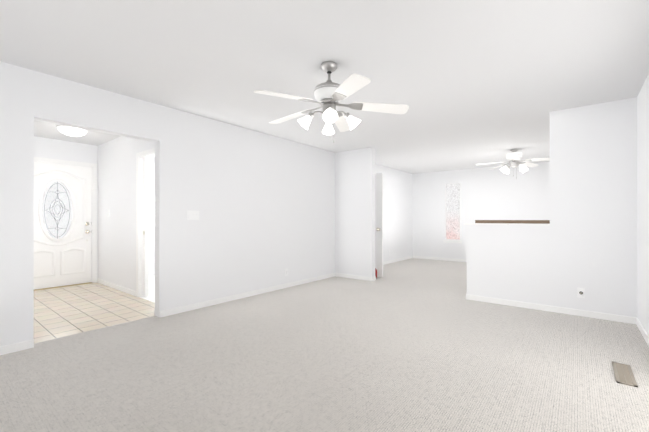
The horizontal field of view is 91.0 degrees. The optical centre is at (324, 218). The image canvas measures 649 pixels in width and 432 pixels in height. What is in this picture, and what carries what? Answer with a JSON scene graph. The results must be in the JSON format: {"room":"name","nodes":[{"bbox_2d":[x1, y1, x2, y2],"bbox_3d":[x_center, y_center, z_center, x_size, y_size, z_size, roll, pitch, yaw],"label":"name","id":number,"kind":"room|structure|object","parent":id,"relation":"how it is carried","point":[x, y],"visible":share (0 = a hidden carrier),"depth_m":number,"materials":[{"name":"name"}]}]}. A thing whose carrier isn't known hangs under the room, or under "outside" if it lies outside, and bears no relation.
{"room":"empty living room","nodes":[
{"label":"empty living room","id":0,"kind":"room"},
{"bbox_2d":[34,282,154,342],"bbox_3d":[-3.562,1.188,4.152,3.010,0.100,1.820,0,0,38],"label":"floor","id":1,"kind":"structure","parent":0,"point":[59,312],"depth_m":3.98,"materials":[{"name":"beige tile"}]},
{"bbox_2d":[34,136,154,277],"bbox_3d":[-3.713,-0.078,6.265,0.150,2.440,4.940,0,0,38],"label":"wall","id":2,"kind":"structure","parent":0,"point":[61,150],"depth_m":5.51,"materials":[{"name":"white paint"}]},
{"bbox_2d":[34,161,91,289],"bbox_3d":[-4.408,0.112,5.277,0.118,2.032,0.935,0,0,38],"label":"front door","id":3,"kind":"structure","parent":2,"relation":"in","point":[62,224],"depth_m":5.33,"materials":[{"name":"white paint"}]},
{"bbox_2d":[34,157,96,290],"bbox_3d":[-4.455,0.084,5.315,0.166,2.112,1.084,0,0,38],"label":"door frame","id":4,"kind":"structure","parent":2,"relation":"attached to","point":[93,220],"depth_m":5.65,"materials":[{"name":"white paint"}]},
{"bbox_2d":[149,188,154,227],"bbox_3d":[-3.274,-0.207,6.779,0.160,1.200,1.550,0,0,38],"label":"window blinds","id":5,"kind":"object","parent":2,"relation":"attached to","point":[151,207],"depth_m":6.50,"materials":[{"name":"white"}]},
{"bbox_2d":[98,136,154,290],"bbox_3d":[-2.904,-0.081,4.871,2.850,2.440,0.120,0,0,38],"label":"wall","id":6,"kind":"structure","parent":0,"point":[117,199],"depth_m":5.11,"materials":[{"name":"white paint"}]},
{"bbox_2d":[142,157,147,296],"bbox_3d":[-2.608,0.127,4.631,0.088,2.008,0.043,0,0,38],"label":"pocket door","id":7,"kind":"structure","parent":6,"relation":"in","point":[145,227],"depth_m":4.61,"materials":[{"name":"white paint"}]},
{"bbox_2d":[136,148,154,296],"bbox_3d":[-2.325,0.095,4.410,0.944,2.087,0.148,0,0,38],"label":"door frame","id":8,"kind":"structure","parent":6,"relation":"attached to","point":[149,153],"depth_m":4.62,"materials":[{"name":"white paint"}]},
{"bbox_2d":[140,275,154,302],"bbox_3d":[-2.027,1.191,6.087,3.010,0.100,3.120,0,0,38],"label":"floor","id":9,"kind":"structure","parent":0,"point":[151,297],"depth_m":5.04,"materials":[{"name":"white"}]},
{"bbox_2d":[0,61,412,346],"bbox_3d":[-0.442,-0.080,5.585,0.120,2.440,9.740,0,0,38],"label":"wall","id":10,"kind":"structure","parent":0,"point":[263,204],"depth_m":4.05,"materials":[{"name":"white paint"}]},
{"bbox_2d":[187,210,198,219],"bbox_3d":[-1.633,-0.040,3.975,0.015,0.115,0.162,0,0,38],"label":"light switch","id":11,"kind":"object","parent":10,"relation":"attached to","point":[192,215],"visible":1,"depth_m":3.97,"materials":[{"name":"white plastic"}]},
{"bbox_2d":[0,256,648,354],"bbox_3d":[0.686,1.104,4.688,8.700,0.070,9.500,0,0,38],"label":"baseboard","id":12,"kind":"structure","parent":10,"relation":"attached to","point":[16,347],"depth_m":4.10,"materials":[{"name":"white paint"}]},
{"bbox_2d":[375,173,382,276],"bbox_3d":[0.805,0.127,6.393,0.810,2.010,0.181,0,0,38],"label":"room door","id":13,"kind":"structure","parent":10,"relation":"in","point":[379,222],"depth_m":6.17,"materials":[{"name":"white paint"}]},
{"bbox_2d":[0,258,648,431],"bbox_3d":[1.853,1.187,3.762,5.960,0.100,9.740,0,0,38],"label":"floor carpet","id":14,"kind":"object","parent":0,"point":[416,345],"visible":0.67,"depth_m":2.41,"materials":[{"name":"grey carpet"}]},
{"bbox_2d":[612,361,637,387],"bbox_3d":[2.183,1.129,2.327,0.105,0.010,0.400,0,0,38],"label":"air vent register","id":15,"kind":"object","parent":14,"relation":"on","point":[624,374],"visible":1,"depth_m":2.30,"materials":[{"name":"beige metal"}]},
{"bbox_2d":[0,0,648,173],"bbox_3d":[0.674,-1.351,4.702,8.970,0.100,9.740,0,0,38],"label":"ceiling","id":16,"kind":"structure","parent":0,"point":[471,83],"depth_m":2.64,"materials":[{"name":"white paint"}]},
{"bbox_2d":[56,125,87,135],"bbox_3d":[-3.647,-1.250,4.620,0.364,0.103,0.364,0,0,38],"label":"dome ceiling light","id":17,"kind":"object","parent":16,"relation":"attached to","point":[69,131],"visible":0.94,"depth_m":4.53,"materials":[{"name":"white glass"}]},
{"bbox_2d":[254,61,408,141],"bbox_3d":[0.000,-0.973,2.737,1.254,0.664,1.293,0,0,38],"label":"fan","id":18,"kind":"object","parent":16,"relation":"hanging from","point":[329,95],"visible":1,"depth_m":2.67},
{"bbox_2d":[476,149,549,178],"bbox_3d":[3.593,-1.024,5.994,1.277,0.549,1.283,0,0,38],"label":"ceiling fan","id":19,"kind":"object","parent":16,"relation":"hanging from","point":[514,157],"visible":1,"depth_m":5.99,"materials":[{"name":"silver metal"}]},
{"bbox_2d":[335,147,374,276],"bbox_3d":[0.576,-0.079,6.105,0.830,2.440,0.120,0,0,38],"label":"wall","id":20,"kind":"structure","parent":0,"point":[354,212],"depth_m":6.02,"materials":[{"name":"white paint"}]},
{"bbox_2d":[412,161,549,259],"bbox_3d":[4.885,-0.076,7.499,5.850,2.440,0.120,0,0,38],"label":"wall","id":21,"kind":"structure","parent":0,"point":[486,193],"depth_m":8.26,"materials":[{"name":"white paint"}]},
{"bbox_2d":[442,182,461,242],"bbox_3d":[3.464,-0.146,8.604,0.510,1.615,0.155,0,0,38],"label":"window","id":22,"kind":"structure","parent":21,"relation":"in","point":[452,216],"depth_m":8.63,"materials":[{"name":"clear glass"}]},
{"bbox_2d":[467,97,637,317],"bbox_3d":[3.341,-0.084,3.517,3.320,2.440,0.120,0,0,38],"label":"wall","id":23,"kind":"structure","parent":0,"point":[586,239],"depth_m":3.73,"materials":[{"name":"white paint"}]},
{"bbox_2d":[464,223,549,225],"bbox_3d":[2.400,0.077,4.253,0.990,0.022,0.155,0,0,38],"label":"half wall cap","id":24,"kind":"object","parent":23,"relation":"on","point":[503,224],"visible":0.92,"depth_m":4.20,"materials":[{"name":"white paint"}]},
{"bbox_2d":[475,220,549,223],"bbox_3d":[2.514,0.045,4.291,0.860,0.042,0.215,0,0,38],"label":"half wall ledge","id":25,"kind":"object","parent":24,"relation":"on","point":[518,221],"visible":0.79,"depth_m":4.16,"materials":[{"name":"brown wood"}]},
{"bbox_2d":[577,288,584,297],"bbox_3d":[2.983,0.867,3.710,0.070,0.115,0.020,0,0,38],"label":"outlet","id":26,"kind":"object","parent":23,"relation":"attached to","point":[580,292],"visible":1,"depth_m":3.71,"materials":[{"name":"white plastic"}]},
{"bbox_2d":[637,74,648,335],"bbox_3d":[1.685,-0.088,1.218,0.120,2.440,5.540,0,0,38],"label":"wall","id":27,"kind":"structure","parent":0,"point":[643,200],"depth_m":3.11,"materials":[{"name":"white paint"}]}
]}

